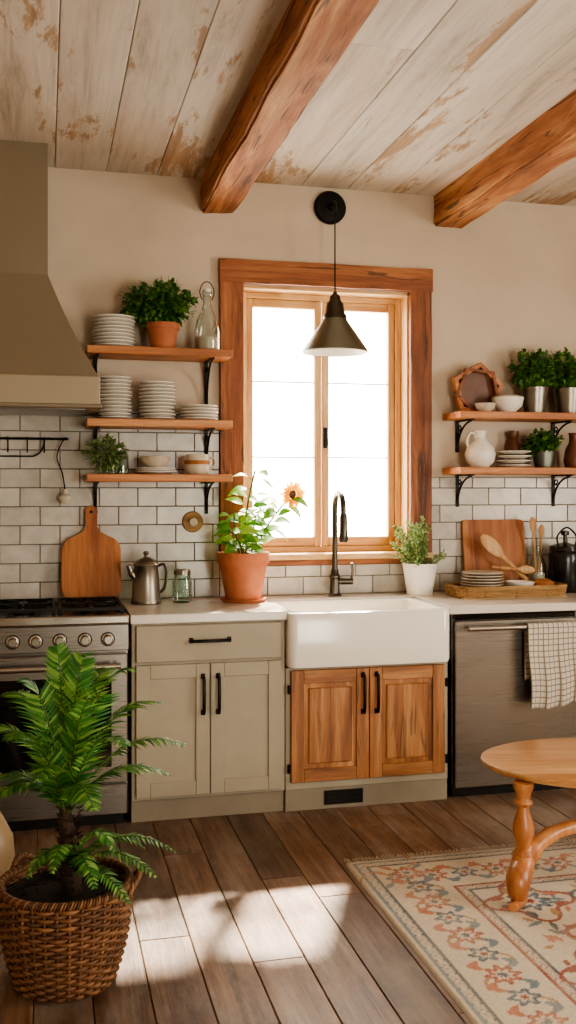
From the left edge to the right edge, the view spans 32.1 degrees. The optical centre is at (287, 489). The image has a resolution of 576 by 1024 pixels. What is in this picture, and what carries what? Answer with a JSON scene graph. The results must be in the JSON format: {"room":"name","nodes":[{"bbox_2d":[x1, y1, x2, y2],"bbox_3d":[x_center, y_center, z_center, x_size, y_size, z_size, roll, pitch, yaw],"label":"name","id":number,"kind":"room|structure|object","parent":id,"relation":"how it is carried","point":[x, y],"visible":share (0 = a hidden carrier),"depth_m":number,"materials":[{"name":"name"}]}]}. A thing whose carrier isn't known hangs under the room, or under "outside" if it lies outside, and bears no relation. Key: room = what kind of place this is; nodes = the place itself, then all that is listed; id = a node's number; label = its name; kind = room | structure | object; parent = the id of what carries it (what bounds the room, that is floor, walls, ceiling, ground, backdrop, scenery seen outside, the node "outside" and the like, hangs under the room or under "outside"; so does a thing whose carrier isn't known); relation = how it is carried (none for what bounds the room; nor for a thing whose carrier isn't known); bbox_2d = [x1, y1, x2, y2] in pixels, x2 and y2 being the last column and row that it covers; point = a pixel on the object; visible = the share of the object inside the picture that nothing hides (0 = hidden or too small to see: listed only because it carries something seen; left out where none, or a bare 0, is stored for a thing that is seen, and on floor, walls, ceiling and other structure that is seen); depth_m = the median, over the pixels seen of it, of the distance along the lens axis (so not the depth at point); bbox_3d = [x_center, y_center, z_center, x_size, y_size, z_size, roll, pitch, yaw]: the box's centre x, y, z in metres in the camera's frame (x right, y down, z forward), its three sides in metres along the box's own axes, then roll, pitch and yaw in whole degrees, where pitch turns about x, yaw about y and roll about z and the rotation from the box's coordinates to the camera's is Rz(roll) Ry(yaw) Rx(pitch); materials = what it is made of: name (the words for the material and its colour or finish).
{"room":"kitchen","nodes":[
{"label":"kitchen","id":0,"kind":"room"},
{"bbox_2d":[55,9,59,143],"bbox_3d":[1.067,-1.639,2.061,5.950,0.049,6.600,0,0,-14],"label":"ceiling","id":1,"kind":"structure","parent":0,"point":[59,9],"depth_m":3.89,"materials":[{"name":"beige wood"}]},
{"bbox_2d":[302,191,367,356],"bbox_3d":[0.234,-1.129,5.068,0.335,0.871,0.363,0,0,-14],"label":"pendant lamp","id":2,"kind":"object","parent":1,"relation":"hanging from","point":[334,337],"visible":1,"depth_m":5.03,"materials":[{"name":"black metal"}]},
{"bbox_2d":[108,451,128,473],"bbox_3d":[-0.825,-0.139,4.863,0.100,0.125,0.100,0,0,-14],"label":"jar","id":3,"kind":"object","parent":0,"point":[110,456],"depth_m":4.84,"materials":[{"name":"clear glass"}]},
{"bbox_2d":[146,321,179,347],"bbox_3d":[-0.614,-0.749,4.904,0.164,0.130,0.164,0,0,-14],"label":"pot","id":4,"kind":"object","parent":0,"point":[160,333],"depth_m":4.85,"materials":[{"name":"ceramic"}]},
{"bbox_2d":[217,551,268,599],"bbox_3d":[-0.219,0.422,4.902,0.256,0.235,0.256,0,0,-14],"label":"pot","id":5,"kind":"object","parent":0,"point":[242,572],"depth_m":4.81,"materials":[{"name":"ceramic"}]},
{"bbox_2d":[0,788,575,1023],"bbox_3d":[1.116,1.481,2.073,5.848,0.030,6.598,0,0,-14],"label":"floor","id":6,"kind":"structure","parent":0,"point":[254,918],"depth_m":3.38,"materials":[{"name":"brown wood"}]},
{"bbox_2d":[0,772,14,875],"bbox_3d":[-1.099,1.254,3.643,0.200,0.425,0.200,0,0,-14],"label":"floor vase","id":7,"kind":"object","parent":6,"relation":"on","point":[7,853],"visible":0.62,"depth_m":3.61,"materials":[{"name":"beige ceramic"}]},
{"bbox_2d":[0,596,128,831],"bbox_3d":[-1.198,0.991,4.521,0.903,0.950,0.718,0,0,-14],"label":"gas range","id":8,"kind":"object","parent":6,"relation":"on","point":[99,626],"visible":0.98,"depth_m":4.29,"materials":[{"name":"metal"}]},
{"bbox_2d":[0,604,125,616],"bbox_3d":[-1.207,0.557,4.556,0.903,0.018,0.635,0,0,-14],"label":"cooktop","id":9,"kind":"object","parent":8,"relation":"in","point":[107,612],"depth_m":4.40,"materials":[{"name":"black metal"}]},
{"bbox_2d":[0,652,127,789],"bbox_3d":[-1.125,0.987,4.222,0.893,0.558,0.103,0,0,-14],"label":"oven","id":10,"kind":"object","parent":8,"relation":"in","point":[14,666],"depth_m":4.25,"materials":[{"name":"silver glass"}]},
{"bbox_2d":[62,506,120,597],"bbox_3d":[-0.964,0.306,4.904,0.284,0.458,0.075,0,0,-14],"label":"paddle cutting board","id":11,"kind":"object","parent":8,"relation":"on","point":[91,559],"visible":0.86,"depth_m":4.89,"materials":[{"name":"brown wood"}]},
{"bbox_2d":[0,643,186,1003],"bbox_3d":[-0.625,0.963,3.008,0.541,1.006,0.536,0,0,-36],"label":"fern","id":12,"kind":"object","parent":6,"relation":"on","point":[64,926],"visible":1,"depth_m":2.93,"materials":[{"name":"green plant"}]},
{"bbox_2d":[128,620,284,822],"bbox_3d":[-0.415,1.027,4.731,0.690,0.878,0.669,0,0,-14],"label":"base cabinet","id":13,"kind":"object","parent":6,"relation":"on","point":[221,685],"visible":0.98,"depth_m":4.45,"materials":[{"name":"beige paint"}]},
{"bbox_2d":[284,662,447,811],"bbox_3d":[0.307,1.139,4.908,0.789,0.655,0.669,0,0,-14],"label":"base cabinet","id":14,"kind":"object","parent":6,"relation":"on","point":[381,730],"visible":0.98,"depth_m":4.62,"materials":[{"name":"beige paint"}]},
{"bbox_2d":[324,788,362,804],"bbox_3d":[0.258,1.413,4.611,0.185,0.065,0.013,0,0,-14],"label":"vent","id":15,"kind":"object","parent":14,"relation":"attached to","point":[342,796],"visible":1,"depth_m":4.61,"materials":[{"name":"black metal"}]},
{"bbox_2d":[344,838,575,1023],"bbox_3d":[1.773,1.460,2.645,2.415,0.010,3.303,0,0,-14],"label":"rug","id":16,"kind":"object","parent":6,"relation":"on","point":[499,965],"visible":0.93,"depth_m":3.34,"materials":[{"name":"beige fabric"}]},
{"bbox_2d":[480,738,575,911],"bbox_3d":[1.198,1.232,3.757,0.950,0.454,0.684,0,0,0],"label":"oval coffee table","id":17,"kind":"object","parent":16,"relation":"on","point":[552,761],"visible":1,"depth_m":3.56,"materials":[{"name":"brown wood"}]},
{"bbox_2d":[447,611,575,796],"bbox_3d":[1.028,1.028,5.067,0.638,0.875,0.682,0,0,-14],"label":"dishwasher","id":18,"kind":"object","parent":6,"relation":"on","point":[489,696],"visible":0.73,"depth_m":4.76,"materials":[{"name":"metal"}]},
{"bbox_2d":[524,621,575,708],"bbox_3d":[1.264,0.834,4.771,0.271,0.404,0.066,0,0,-14],"label":"dish towel","id":19,"kind":"object","parent":18,"relation":"hanging from","point":[549,647],"visible":1,"depth_m":4.76,"materials":[{"name":"fabric"}]},
{"bbox_3d":[2.296,1.027,5.392,1.965,0.878,0.669,0,0,-14],"label":"base cabinet","id":20,"kind":"object","parent":6,"relation":"on","visible":0},
{"bbox_2d":[120,591,575,624],"bbox_3d":[1.246,0.566,5.161,4.135,0.040,0.659,0,0,-14],"label":"countertop","id":21,"kind":"structure","parent":20,"relation":"on","point":[201,609],"depth_m":4.75,"materials":[{"name":"stone"}]},
{"bbox_2d":[126,551,167,604],"bbox_3d":[-0.676,0.419,4.802,0.160,0.254,0.146,0,0,22],"label":"coffee pot","id":22,"kind":"object","parent":21,"relation":"on","point":[146,590],"visible":1,"depth_m":4.75,"materials":[{"name":"silver metal"}]},
{"bbox_2d":[172,569,191,602],"bbox_3d":[-0.515,0.466,4.866,0.096,0.160,0.096,0,0,-14],"label":"glass jar","id":23,"kind":"object","parent":21,"relation":"on","point":[176,571],"visible":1,"depth_m":4.85,"materials":[{"name":"green"}]},
{"bbox_2d":[212,469,308,603],"bbox_3d":[-0.125,0.223,4.879,0.453,0.647,0.258,0,0,13],"label":"potted plant","id":24,"kind":"object","parent":21,"relation":"on","point":[243,572],"visible":1,"depth_m":4.86,"materials":[{"name":"plant"}]},
{"bbox_2d":[328,490,353,596],"bbox_3d":[0.289,0.274,5.092,0.135,0.544,0.214,0,0,-14],"label":"gooseneck faucet","id":25,"kind":"object","parent":21,"relation":"on","point":[336,581],"visible":1,"depth_m":5.14,"materials":[{"name":"metal"}]},
{"bbox_2d":[269,598,448,668],"bbox_3d":[0.327,0.680,4.821,0.782,0.252,0.503,0,0,-14],"label":"farmhouse sink","id":26,"kind":"object","parent":21,"relation":"in","point":[383,631],"visible":0.91,"depth_m":4.59,"materials":[{"name":"ceramic"}]},
{"bbox_2d":[390,516,446,595],"bbox_3d":[0.663,0.338,5.194,0.305,0.416,0.284,0,0,-14],"label":"rosemary","id":27,"kind":"object","parent":21,"relation":"on","point":[419,574],"visible":1,"depth_m":5.16,"materials":[{"name":"green plant"}]},
{"bbox_2d":[461,519,526,580],"bbox_3d":[1.118,0.353,5.420,0.360,0.384,0.075,0,0,-14],"label":"rectangular cutting board","id":28,"kind":"object","parent":21,"relation":"on","point":[509,534],"visible":0.52,"depth_m":5.42,"materials":[{"name":"brown wood"}]},
{"bbox_2d":[445,580,566,598],"bbox_3d":[1.127,0.514,5.174,0.613,0.063,0.284,0,0,-14],"label":"wicker tray","id":29,"kind":"object","parent":21,"relation":"on","point":[558,589],"visible":0.82,"depth_m":5.05,"materials":[{"name":"brown wicker"}]},
{"bbox_2d":[460,570,503,586],"bbox_3d":[0.999,0.479,5.144,0.224,0.118,0.225,0,0,-14],"label":"plate stack","id":30,"kind":"object","parent":29,"relation":"on","point":[470,578],"visible":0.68,"depth_m":5.11,"materials":[{"name":"beige ceramic"}]},
{"bbox_2d":[480,534,527,579],"bbox_3d":[1.150,0.361,5.319,0.266,0.258,0.012,0,0,-5],"label":"wooden spoon","id":31,"kind":"object","parent":29,"relation":"on","point":[491,545],"visible":0.98,"depth_m":5.31,"materials":[{"name":"brown wood"}]},
{"bbox_2d":[492,566,534,573],"bbox_3d":[1.192,0.421,5.288,0.242,0.046,0.010,0,0,-11],"label":"wooden spoon","id":32,"kind":"object","parent":29,"relation":"on","point":[524,569],"visible":1,"depth_m":5.29,"materials":[{"name":"brown wood"}]},
{"bbox_2d":[505,580,534,593],"bbox_3d":[1.202,0.505,5.182,0.150,0.065,0.150,0,0,-14],"label":"mixing bowl","id":33,"kind":"object","parent":29,"relation":"on","point":[508,582],"visible":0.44,"depth_m":5.14,"materials":[{"name":"white ceramic"}]},
{"bbox_2d":[534,578,553,585],"bbox_3d":[1.333,0.499,5.214,0.124,0.078,0.105,0,0,-14],"label":"bread roll","id":34,"kind":"object","parent":29,"relation":"in","point":[542,581],"visible":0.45,"depth_m":5.18,"materials":[{"name":"orange food"}]},
{"bbox_2d":[527,517,545,579],"bbox_3d":[1.344,0.346,5.402,0.100,0.400,0.100,0,0,-14],"label":"utensil holder","id":35,"kind":"object","parent":21,"relation":"on","point":[535,575],"visible":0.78,"depth_m":5.40,"materials":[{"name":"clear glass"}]},
{"bbox_2d":[548,527,575,592],"bbox_3d":[1.500,0.371,5.397,0.180,0.350,0.206,0,0,39],"label":"kettle","id":36,"kind":"object","parent":21,"relation":"on","point":[561,556],"visible":0.94,"depth_m":5.31,"materials":[{"name":"metal"}]},
{"bbox_2d":[0,0,575,205],"bbox_3d":[1.067,-1.599,2.061,5.948,0.030,6.598,0,0,-14],"label":"ceiling","id":37,"kind":"structure","parent":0,"point":[423,91],"depth_m":3.93,"materials":[{"name":"wood"}]},
{"bbox_2d":[201,0,377,212],"bbox_3d":[0.421,-1.498,1.904,0.193,0.171,6.600,0,0,-14],"label":"ceiling beam","id":38,"kind":"structure","parent":37,"relation":"attached to","point":[310,37],"depth_m":3.62,"materials":[{"name":"brown wood"}]},
{"bbox_2d":[434,89,575,227],"bbox_3d":[1.653,-1.496,2.204,0.190,0.175,6.600,0,0,-14],"label":"ceiling beam","id":39,"kind":"structure","parent":37,"relation":"attached to","point":[548,142],"depth_m":4.56,"materials":[{"name":"brown wood"}]},
{"bbox_2d":[48,167,575,599],"bbox_3d":[0.310,-0.059,5.377,6.250,3.150,0.200,0,0,-14],"label":"wall","id":40,"kind":"structure","parent":0,"point":[504,282],"depth_m":5.26,"materials":[{"name":"paint"}]},
{"bbox_2d":[0,140,101,415],"bbox_3d":[-1.309,-0.972,4.608,0.860,1.224,0.502,0,0,-14],"label":"range hood","id":41,"kind":"object","parent":40,"relation":"attached to","point":[45,370],"visible":1,"depth_m":4.51,"materials":[{"name":"beige paint"}]},
{"bbox_2d":[85,345,232,513],"bbox_3d":[-0.637,-0.281,4.906,0.697,0.805,0.245,0,0,-14],"label":"shelf","id":42,"kind":"object","parent":40,"relation":"attached to","point":[95,352],"visible":0.9,"depth_m":4.82,"materials":[{"name":"brown wood"}]},
{"bbox_2d":[81,431,129,473],"bbox_3d":[-0.885,-0.182,4.836,0.241,0.213,0.191,0,0,-14],"label":"potted plant","id":43,"kind":"object","parent":42,"relation":"on","point":[114,455],"visible":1,"depth_m":4.82,"materials":[{"name":"green plant"}]},
{"bbox_2d":[91,314,135,345],"bbox_3d":[-0.846,-0.760,4.851,0.212,0.152,0.211,0,0,-14],"label":"plate stack","id":44,"kind":"object","parent":42,"relation":"on","point":[109,329],"visible":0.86,"depth_m":4.78,"materials":[{"name":"white ceramic"}]},
{"bbox_2d":[97,376,131,418],"bbox_3d":[-0.842,-0.443,4.858,0.170,0.208,0.171,0,0,-14],"label":"plate stack","id":45,"kind":"object","parent":42,"relation":"on","point":[114,392],"visible":0.92,"depth_m":4.80,"materials":[{"name":"white ceramic"}]},
{"bbox_2d":[135,467,175,473],"bbox_3d":[-0.647,-0.092,4.904,0.203,0.032,0.203,0,0,-14],"label":"plate stack","id":46,"kind":"object","parent":42,"relation":"on","point":[144,470],"visible":0.91,"depth_m":4.82,"materials":[{"name":"white ceramic"}]},
{"bbox_2d":[139,456,170,466],"bbox_3d":[-0.652,-0.135,4.907,0.152,0.058,0.152,0,0,-14],"label":"bowls","id":47,"kind":"object","parent":46,"relation":"on","point":[147,461],"visible":0.86,"depth_m":4.85,"materials":[{"name":"beige ceramic"}]},
{"bbox_2d":[139,381,175,418],"bbox_3d":[-0.640,-0.433,4.908,0.182,0.188,0.185,0,0,-14],"label":"plate stack","id":48,"kind":"object","parent":42,"relation":"on","point":[158,396],"visible":0.89,"depth_m":4.85,"materials":[{"name":"white ceramic"}]},
{"bbox_2d":[119,276,198,347],"bbox_3d":[-0.633,-0.868,4.902,0.397,0.368,0.254,0,0,-14],"label":"potted plant","id":49,"kind":"object","parent":42,"relation":"on","point":[161,318],"visible":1,"depth_m":4.85,"materials":[{"name":"plant"}]},
{"bbox_2d":[179,404,218,419],"bbox_3d":[-0.441,-0.378,4.952,0.195,0.078,0.194,0,0,-14],"label":"plate stack","id":50,"kind":"object","parent":42,"relation":"on","point":[190,411],"visible":0.89,"depth_m":4.89,"materials":[{"name":"white ceramic"}]},
{"bbox_2d":[184,454,215,473],"bbox_3d":[-0.445,-0.126,4.951,0.143,0.100,0.128,0,0,24],"label":"mug","id":51,"kind":"object","parent":42,"relation":"on","point":[194,463],"visible":0.92,"depth_m":4.91,"materials":[{"name":"beige ceramic"}]},
{"bbox_2d":[194,281,219,348],"bbox_3d":[-0.403,-0.860,4.966,0.128,0.352,0.128,0,0,-14],"label":"bottle","id":52,"kind":"object","parent":42,"relation":"on","point":[203,342],"visible":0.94,"depth_m":4.93,"materials":[{"name":"clear glass"}]},
{"bbox_2d":[219,282,243,551],"bbox_3d":[-0.288,-0.349,5.108,0.124,1.430,0.037,0,0,-14],"label":"window frame","id":53,"kind":"structure","parent":40,"relation":"attached to","point":[231,294],"depth_m":5.09,"materials":[{"name":"brown wood"}]},
{"bbox_2d":[243,298,243,472],"bbox_3d":[-0.256,-0.361,5.238,0.014,1.385,0.200,0,0,-14],"label":"liner","id":54,"kind":"object","parent":40,"relation":"attached to","point":[243,298],"visible":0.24,"depth_m":5.14,"materials":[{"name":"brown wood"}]},
{"bbox_2d":[244,292,246,550],"bbox_3d":[-0.240,-0.354,5.268,0.031,1.370,0.070,0,0,-14],"label":"frame","id":55,"kind":"object","parent":40,"relation":"attached to","point":[245,293],"visible":0.16,"depth_m":5.24,"materials":[{"name":"brown wood"}]},
{"bbox_2d":[0,411,575,598],"bbox_3d":[0.336,0.073,5.273,5.850,0.941,0.012,0,0,-14],"label":"tile backsplash","id":56,"kind":"structure","parent":40,"relation":"attached to","point":[35,527],"depth_m":5.03,"materials":[{"name":"tile"}]},
{"bbox_2d":[0,437,67,456],"bbox_3d":[-1.566,-0.210,4.768,1.015,0.100,0.072,0,0,-14],"label":"utensil rail","id":57,"kind":"object","parent":56,"relation":"attached to","point":[1,438],"visible":1,"depth_m":4.84,"materials":[{"name":"black metal"}]},
{"bbox_2d":[56,438,71,503],"bbox_3d":[-1.087,-0.096,4.881,0.063,0.324,0.064,0,0,31],"label":"ladle","id":58,"kind":"object","parent":57,"relation":"hanging from","point":[65,498],"visible":1,"depth_m":4.87,"materials":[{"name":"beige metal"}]},
{"bbox_2d":[59,489,71,503],"bbox_3d":[-1.087,0.031,4.881,0.064,0.070,0.064,0,0,-14],"label":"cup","id":59,"kind":"object","parent":58,"relation":"on","point":[65,498],"depth_m":4.86,"materials":[{"name":"beige ceramic"}]},
{"bbox_2d":[182,511,202,531],"bbox_3d":[-0.478,0.161,5.043,0.108,0.108,0.050,0,0,-14],"label":"trivet","id":60,"kind":"object","parent":56,"relation":"attached to","point":[192,521],"visible":1,"depth_m":5.05,"materials":[{"name":"wicker"}]},
{"bbox_2d":[219,258,432,546],"bbox_3d":[0.187,-0.440,5.324,1.153,1.482,0.243,0,0,-14],"label":"window","id":61,"kind":"structure","parent":40,"relation":"in","point":[269,273],"depth_m":5.32,"materials":[{"name":"brown wood"}]},
{"bbox_2d":[323,428,326,447],"bbox_3d":[0.200,-0.279,5.352,0.022,0.110,0.008,0,0,-14],"label":"latch plate","id":62,"kind":"object","parent":61,"relation":"attached to","point":[324,429],"visible":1,"depth_m":5.35,"materials":[{"name":"black metal"}]},
{"bbox_2d":[267,558,429,565],"bbox_3d":[0.209,0.376,5.233,1.125,0.030,0.030,0,0,-14],"label":"apron","id":63,"kind":"object","parent":40,"relation":"attached to","point":[390,560],"visible":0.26,"depth_m":5.23,"materials":[{"name":"brown wood"}]},
{"bbox_2d":[269,551,432,560],"bbox_3d":[0.192,0.346,5.301,1.145,0.030,0.230,0,0,-14],"label":"sill","id":64,"kind":"structure","parent":40,"relation":"attached to","point":[357,554],"depth_m":5.21,"materials":[{"name":"brown wood"}]},
{"bbox_2d":[262,545,394,552],"bbox_3d":[0.176,0.316,5.369,0.825,0.030,0.070,0,0,-14],"label":"frame","id":65,"kind":"object","parent":64,"relation":"on","point":[375,547],"visible":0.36,"depth_m":5.34,"materials":[{"name":"brown wood"}]},
{"bbox_2d":[394,299,400,550],"bbox_3d":[0.592,-0.354,5.471,0.031,1.370,0.070,0,0,-14],"label":"frame","id":66,"kind":"object","parent":40,"relation":"attached to","point":[397,307],"visible":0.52,"depth_m":5.44,"materials":[{"name":"brown wood"}]},
{"bbox_2d":[401,293,408,550],"bbox_3d":[0.619,-0.361,5.452,0.014,1.385,0.200,0,0,-14],"label":"liner","id":67,"kind":"object","parent":40,"relation":"attached to","point":[404,301],"visible":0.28,"depth_m":5.39,"materials":[{"name":"brown wood"}]},
{"bbox_2d":[408,291,431,551],"bbox_3d":[0.708,-0.349,5.351,0.123,1.430,0.038,0,0,-14],"label":"window frame","id":68,"kind":"structure","parent":40,"relation":"attached to","point":[420,303],"depth_m":5.33,"materials":[{"name":"brown wood"}]},
{"bbox_2d":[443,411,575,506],"bbox_3d":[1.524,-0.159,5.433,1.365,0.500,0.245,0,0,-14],"label":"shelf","id":69,"kind":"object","parent":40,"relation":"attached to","point":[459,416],"visible":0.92,"depth_m":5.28,"materials":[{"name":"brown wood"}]},
{"bbox_2d":[452,362,503,410],"bbox_3d":[1.014,-0.539,5.339,0.284,0.283,0.046,0,0,-14],"label":"decorative tray","id":70,"kind":"object","parent":69,"relation":"on","point":[477,383],"visible":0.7,"depth_m":5.34,"materials":[{"name":"brown wood"}]},
{"bbox_2d":[464,430,495,466],"bbox_3d":[1.021,-0.216,5.313,0.164,0.195,0.164,0,0,-14],"label":"ceramic pitcher","id":71,"kind":"object","parent":69,"relation":"on","point":[479,453],"visible":0.91,"depth_m":5.26,"materials":[{"name":"white ceramic"}]},
{"bbox_2d":[475,403,495,410],"bbox_3d":[1.036,-0.431,5.251,0.110,0.045,0.110,0,0,-14],"label":"bowl","id":72,"kind":"object","parent":69,"relation":"on","point":[479,406],"visible":0.81,"depth_m":5.21,"materials":[{"name":"beige ceramic"}]},
{"bbox_2d":[492,395,523,411],"bbox_3d":[1.166,-0.457,5.307,0.170,0.096,0.170,0,0,-14],"label":"serving bowl","id":73,"kind":"object","parent":69,"relation":"on","point":[504,403],"visible":0.85,"depth_m":5.25,"materials":[{"name":"white ceramic"}]},
{"bbox_2d":[496,451,530,466],"bbox_3d":[1.202,-0.163,5.324,0.184,0.088,0.184,0,0,-14],"label":"plates","id":74,"kind":"object","parent":69,"relation":"on","point":[501,452],"visible":0.93,"depth_m":5.26,"materials":[{"name":"white ceramic"}]},
{"bbox_2d":[506,430,520,464],"bbox_3d":[1.226,-0.222,5.440,0.076,0.205,0.076,0,0,-14],"label":"vase","id":75,"kind":"object","parent":69,"relation":"on","point":[513,444],"visible":0.66,"depth_m":5.41,"materials":[{"name":"brown ceramic"}]},
{"bbox_2d":[507,347,555,411],"bbox_3d":[1.314,-0.589,5.376,0.260,0.359,0.208,0,0,-33],"label":"potted herb","id":76,"kind":"object","parent":69,"relation":"on","point":[534,390],"visible":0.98,"depth_m":5.34,"materials":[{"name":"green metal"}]},
{"bbox_2d":[519,428,562,466],"bbox_3d":[1.378,-0.229,5.394,0.238,0.220,0.209,0,0,-14],"label":"potted herb","id":77,"kind":"object","parent":69,"relation":"on","point":[543,446],"visible":0.99,"depth_m":5.35,"materials":[{"name":"plant"}]},
{"bbox_2d":[545,347,575,412],"bbox_3d":[1.506,-0.592,5.436,0.240,0.365,0.241,0,0,-44],"label":"potted herb","id":78,"kind":"object","parent":69,"relation":"on","point":[563,381],"visible":0.98,"depth_m":5.38,"materials":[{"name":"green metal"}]},
{"bbox_2d":[563,433,575,467],"bbox_3d":[1.558,-0.214,5.434,0.120,0.190,0.120,0,0,-14],"label":"jug","id":79,"kind":"object","parent":69,"relation":"on","point":[569,460],"visible":0.85,"depth_m":5.40,"materials":[{"name":"brown ceramic"}]},
{"bbox_2d":[402,562,436,595],"bbox_3d":[0.688,0.464,5.221,0.184,0.165,0.184,0,0,-14],"label":"pot","id":80,"kind":"object","parent":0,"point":[419,578],"depth_m":5.16,"materials":[{"name":"white ceramic"}]},
{"bbox_2d":[520,387,548,411],"bbox_3d":[1.328,-0.479,5.383,0.152,0.140,0.148,0,0,-14],"label":"metal pot","id":81,"kind":"object","parent":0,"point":[535,398],"depth_m":5.33,"materials":[{"name":"grey metal"}]},
{"bbox_2d":[527,546,545,577],"bbox_3d":[1.344,0.423,5.402,0.100,0.245,0.100,0,0,-14],"label":"bottle","id":82,"kind":"object","parent":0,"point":[539,574],"depth_m":5.40,"materials":[{"name":"clear glass"}]},
{"bbox_2d":[532,451,556,466],"bbox_3d":[1.381,-0.164,5.396,0.132,0.090,0.132,0,0,-14],"label":"pot","id":83,"kind":"object","parent":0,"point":[540,458],"depth_m":5.35,"materials":[{"name":"silver metal"}]},
{"bbox_2d":[553,387,575,412],"bbox_3d":[1.522,-0.479,5.430,0.162,0.140,0.158,0,0,-14],"label":"metal pot","id":84,"kind":"object","parent":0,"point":[564,397],"depth_m":5.37,"materials":[{"name":"grey metal"}]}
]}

